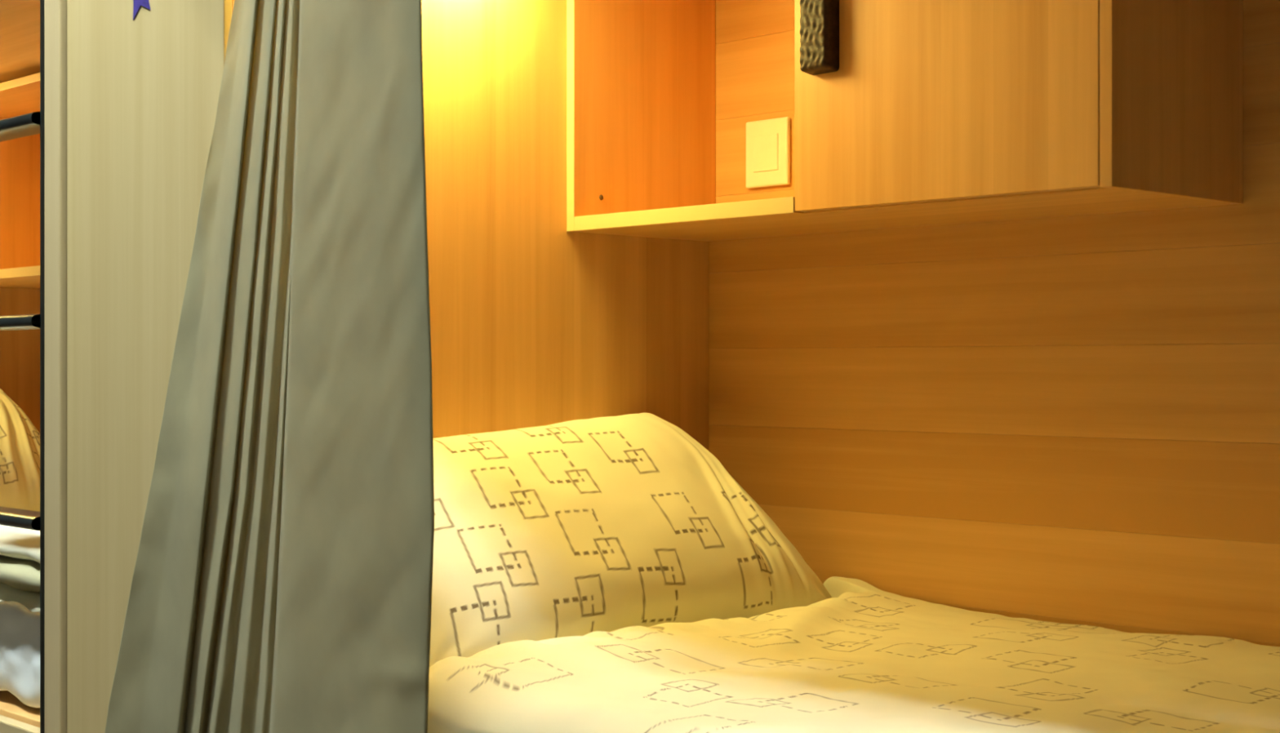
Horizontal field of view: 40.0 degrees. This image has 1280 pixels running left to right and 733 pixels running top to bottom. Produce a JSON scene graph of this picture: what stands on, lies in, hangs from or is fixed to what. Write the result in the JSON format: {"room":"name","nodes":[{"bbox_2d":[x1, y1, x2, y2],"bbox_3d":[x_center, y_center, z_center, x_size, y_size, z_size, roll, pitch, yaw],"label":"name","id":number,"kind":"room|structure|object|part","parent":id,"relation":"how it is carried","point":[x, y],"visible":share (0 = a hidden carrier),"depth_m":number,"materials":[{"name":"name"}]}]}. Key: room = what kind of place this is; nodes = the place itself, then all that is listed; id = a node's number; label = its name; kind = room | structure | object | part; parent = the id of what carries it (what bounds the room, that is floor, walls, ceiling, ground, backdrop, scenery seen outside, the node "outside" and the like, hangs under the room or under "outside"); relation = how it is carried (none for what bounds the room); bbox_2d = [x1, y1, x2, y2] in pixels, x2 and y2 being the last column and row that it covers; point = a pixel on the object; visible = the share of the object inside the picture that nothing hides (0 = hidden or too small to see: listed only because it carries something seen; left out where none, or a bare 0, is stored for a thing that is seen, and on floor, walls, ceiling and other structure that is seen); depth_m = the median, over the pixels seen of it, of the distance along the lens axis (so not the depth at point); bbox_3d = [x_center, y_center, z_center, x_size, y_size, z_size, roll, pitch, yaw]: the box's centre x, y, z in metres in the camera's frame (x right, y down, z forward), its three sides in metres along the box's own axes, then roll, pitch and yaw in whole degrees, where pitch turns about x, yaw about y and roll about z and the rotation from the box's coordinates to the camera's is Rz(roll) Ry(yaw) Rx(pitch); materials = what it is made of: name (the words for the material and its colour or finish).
{"room":"dormitory","nodes":[
{"label":"dormitory","id":0,"kind":"room"},
{"bbox_2d":[0,287,39,432],"bbox_3d":[-2.025,-0.695,4.392,0.887,3.010,0.486,0,0,-44],"label":"wall","id":1,"kind":"structure","parent":0,"point":[20,349],"depth_m":4.49,"materials":[{"name":"laminate"}]},
{"bbox_2d":[0,72,39,288],"bbox_3d":[-1.230,-0.422,3.988,0.304,0.445,1.200,0,0,-44],"label":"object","id":2,"kind":"object","parent":1,"relation":"attached to","point":[20,157],"visible":0.06,"depth_m":4.45,"materials":[{"name":"brown wood"}]},
{"bbox_3d":[-1.229,-0.636,3.988,0.302,0.018,1.168,0,0,-44],"label":"panel","id":3,"kind":"part","parent":2,"relation":"part of","materials":[{"name":"brown wood"}]},
{"bbox_3d":[-1.229,-0.210,3.988,0.302,0.021,1.168,0,0,-44],"label":"panel","id":4,"kind":"part","parent":2,"relation":"part of","materials":[{"name":"brown wood"}]},
{"bbox_2d":[44,0,708,732],"bbox_3d":[-0.378,-0.695,2.687,0.887,3.010,0.486,0,0,-44],"label":"wall","id":5,"kind":"structure","parent":0,"point":[535,322],"depth_m":2.49,"materials":[{"name":"laminate"}]},
{"bbox_3d":[-0.840,-0.695,2.541,0.020,3.010,0.051,0,0,-44],"label":"edge trim","id":6,"kind":"part","parent":5,"relation":"part of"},
{"bbox_2d":[133,0,151,20],"bbox_3d":[-0.673,-0.505,2.364,0.001,0.075,0.075,0,0,-44],"label":"sticker","id":7,"kind":"object","parent":5,"relation":"attached to","point":[137,4],"visible":1,"depth_m":2.36,"materials":[{"name":"purple plastic"}]},
{"bbox_3d":[-0.667,-0.695,2.367,0.012,3.010,0.428,0,0,-44],"label":"panel","id":8,"kind":"part","parent":5,"relation":"part of","materials":[{"name":"laminate"}]},
{"bbox_3d":[-0.206,-0.695,2.523,0.867,3.010,0.012,0,0,-44],"label":"head panel","id":9,"kind":"part","parent":5,"relation":"part of","materials":[{"name":"brown wood"}]},
{"bbox_2d":[708,0,1279,646],"bbox_3d":[-0.340,-0.695,3.358,0.100,3.010,8.000,0,0,-44],"label":"wall","id":10,"kind":"structure","parent":0,"point":[1075,420],"depth_m":2.41,"materials":[{"name":"brown wood"}]},
{"bbox_2d":[0,0,39,83],"bbox_3d":[-1.198,-0.792,3.542,0.879,0.265,1.885,0,0,-44],"label":"ceiling","id":11,"kind":"structure","parent":10,"relation":"attached to","point":[20,20],"depth_m":3.57,"materials":[{"name":"brown wood"}]},
{"bbox_2d":[746,116,790,188],"bbox_3d":[0.197,-0.330,2.722,0.011,0.104,0.088,0,0,-44],"label":"wall switch","id":12,"kind":"object","parent":10,"relation":"attached to","point":[768,140],"visible":1,"depth_m":2.71,"materials":[{"name":"beige plastic"}]},
{"bbox_2d":[566,0,1242,241],"bbox_3d":[0.308,-0.422,2.378,0.328,0.445,0.910,0,0,-44],"label":"upper cabinet","id":13,"kind":"object","parent":10,"relation":"attached to","point":[908,113],"visible":1,"depth_m":2.16,"materials":[{"name":"brown wood"}]},
{"bbox_3d":[0.006,-0.422,2.709,0.302,0.445,0.016,0,0,-44],"label":"panel","id":14,"kind":"part","parent":13,"relation":"part of","materials":[{"name":"brown wood"}]},
{"bbox_3d":[0.059,-0.210,2.451,0.020,0.021,0.428,0,0,-44],"label":"panel","id":15,"kind":"part","parent":13,"relation":"part of","materials":[{"name":"brown wood"}]},
{"bbox_3d":[0.227,-0.460,2.244,0.025,0.170,0.050,0,0,-44],"label":"handle","id":16,"kind":"part","parent":13,"relation":"part of","materials":[{"name":"brown metal"}]},
{"bbox_3d":[0.324,-0.210,2.394,0.282,0.021,0.878,0,0,-44],"label":"panel","id":17,"kind":"part","parent":13,"relation":"part of","materials":[{"name":"brown wood"}]},
{"bbox_3d":[0.363,-0.423,2.135,0.018,0.442,0.448,0,0,-44],"label":"door","id":18,"kind":"part","parent":13,"relation":"part of","materials":[{"name":"brown wood"}]},
{"bbox_3d":[0.628,-0.422,2.066,0.302,0.445,0.016,0,0,-44],"label":"panel","id":19,"kind":"part","parent":13,"relation":"part of","materials":[{"name":"brown wood"}]},
{"bbox_3d":[0.940,-0.792,1.328,0.879,0.265,3.300,0,0,-44],"label":"ceiling","id":20,"kind":"structure","parent":10,"relation":"attached to","visible":0},
{"bbox_3d":[0.101,-0.911,1.501,0.087,0.021,1.845,0,0,-44],"label":"track","id":21,"kind":"object","parent":20,"relation":"attached to","visible":0},
{"bbox_2d":[104,0,434,732],"bbox_3d":[-0.446,-0.121,2.042,0.059,1.562,0.860,0,0,-38],"label":"curtain","id":22,"kind":"object","parent":21,"relation":"hanging from","point":[282,582],"visible":1,"depth_m":1.92,"materials":[{"name":"grey fabric"}]},
{"bbox_3d":[-1.419,0.835,2.316,3.100,0.050,8.000,0,0,-44],"label":"floor","id":23,"kind":"structure","parent":0,"visible":0},
{"bbox_2d":[0,690,39,732],"bbox_3d":[-1.203,0.670,3.538,0.890,0.280,1.883,0,0,-44],"label":"bunk bed","id":24,"kind":"object","parent":23,"relation":"on","point":[15,717],"visible":0.02,"depth_m":2.69,"materials":[{"name":"brown wood"}]},
{"bbox_2d":[0,600,39,707],"bbox_3d":[-1.096,0.442,2.875,0.052,0.159,0.745,0,0,-44],"label":"quilt","id":25,"kind":"object","parent":24,"relation":"on","point":[20,627],"visible":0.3,"depth_m":2.71,"materials":[{"name":"white fabric"}]},
{"bbox_2d":[0,582,39,612],"bbox_3d":[-1.169,0.446,3.571,0.784,0.168,1.873,0,0,-44],"label":"mattress","id":26,"kind":"object","parent":24,"relation":"on","point":[30,600],"visible":0.02,"depth_m":2.84,"materials":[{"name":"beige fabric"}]},
{"bbox_2d":[0,388,39,511],"bbox_3d":[-1.702,0.197,4.074,0.763,0.328,0.333,0,0,-44],"label":"pillow","id":27,"kind":"object","parent":26,"relation":"on","point":[20,439],"visible":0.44,"depth_m":4.14,"materials":[{"name":"fabric"}]},
{"bbox_2d":[0,524,39,591],"bbox_3d":[-0.994,0.320,2.981,0.250,0.083,0.738,0,0,-44],"label":"folded blanket","id":28,"kind":"object","parent":26,"relation":"on","point":[20,548],"visible":0.23,"depth_m":2.85,"materials":[{"name":"white fabric"}]},
{"bbox_3d":[-1.507,0.599,3.244,0.022,0.122,1.883,0,0,-44],"label":"bed rail","id":29,"kind":"part","parent":24,"relation":"part of","materials":[{"name":"laminate"}]},
{"bbox_2d":[0,0,44,732],"bbox_3d":[-0.993,-0.456,2.709,0.064,1.988,0.400,0,0,-44],"label":"ladder","id":30,"kind":"object","parent":24,"relation":"attached to","point":[33,123],"visible":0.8,"depth_m":2.55,"materials":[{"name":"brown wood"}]},
{"bbox_3d":[0.444,0.670,1.832,0.890,0.280,1.883,0,0,-44],"label":"bunk bed","id":31,"kind":"object","parent":23,"relation":"on","visible":0},
{"bbox_3d":[0.451,0.446,1.839,0.861,0.167,1.873,0,0,-44],"label":"mattress","id":32,"kind":"object","parent":31,"relation":"on","visible":0},
{"bbox_2d":[429,412,831,666],"bbox_3d":[-0.079,0.215,2.403,0.761,0.291,0.320,0,0,-44],"label":"pillow","id":33,"kind":"object","parent":32,"relation":"on","point":[576,527],"visible":0.6,"depth_m":2.31,"materials":[{"name":"fabric"}]},
{"bbox_2d":[427,576,1279,732],"bbox_3d":[0.510,0.442,1.732,0.920,0.261,1.624,0,0,-44],"label":"quilt","id":34,"kind":"object","parent":32,"relation":"on","point":[865,658],"visible":1,"depth_m":1.90,"materials":[{"name":"fabric"}]}
]}

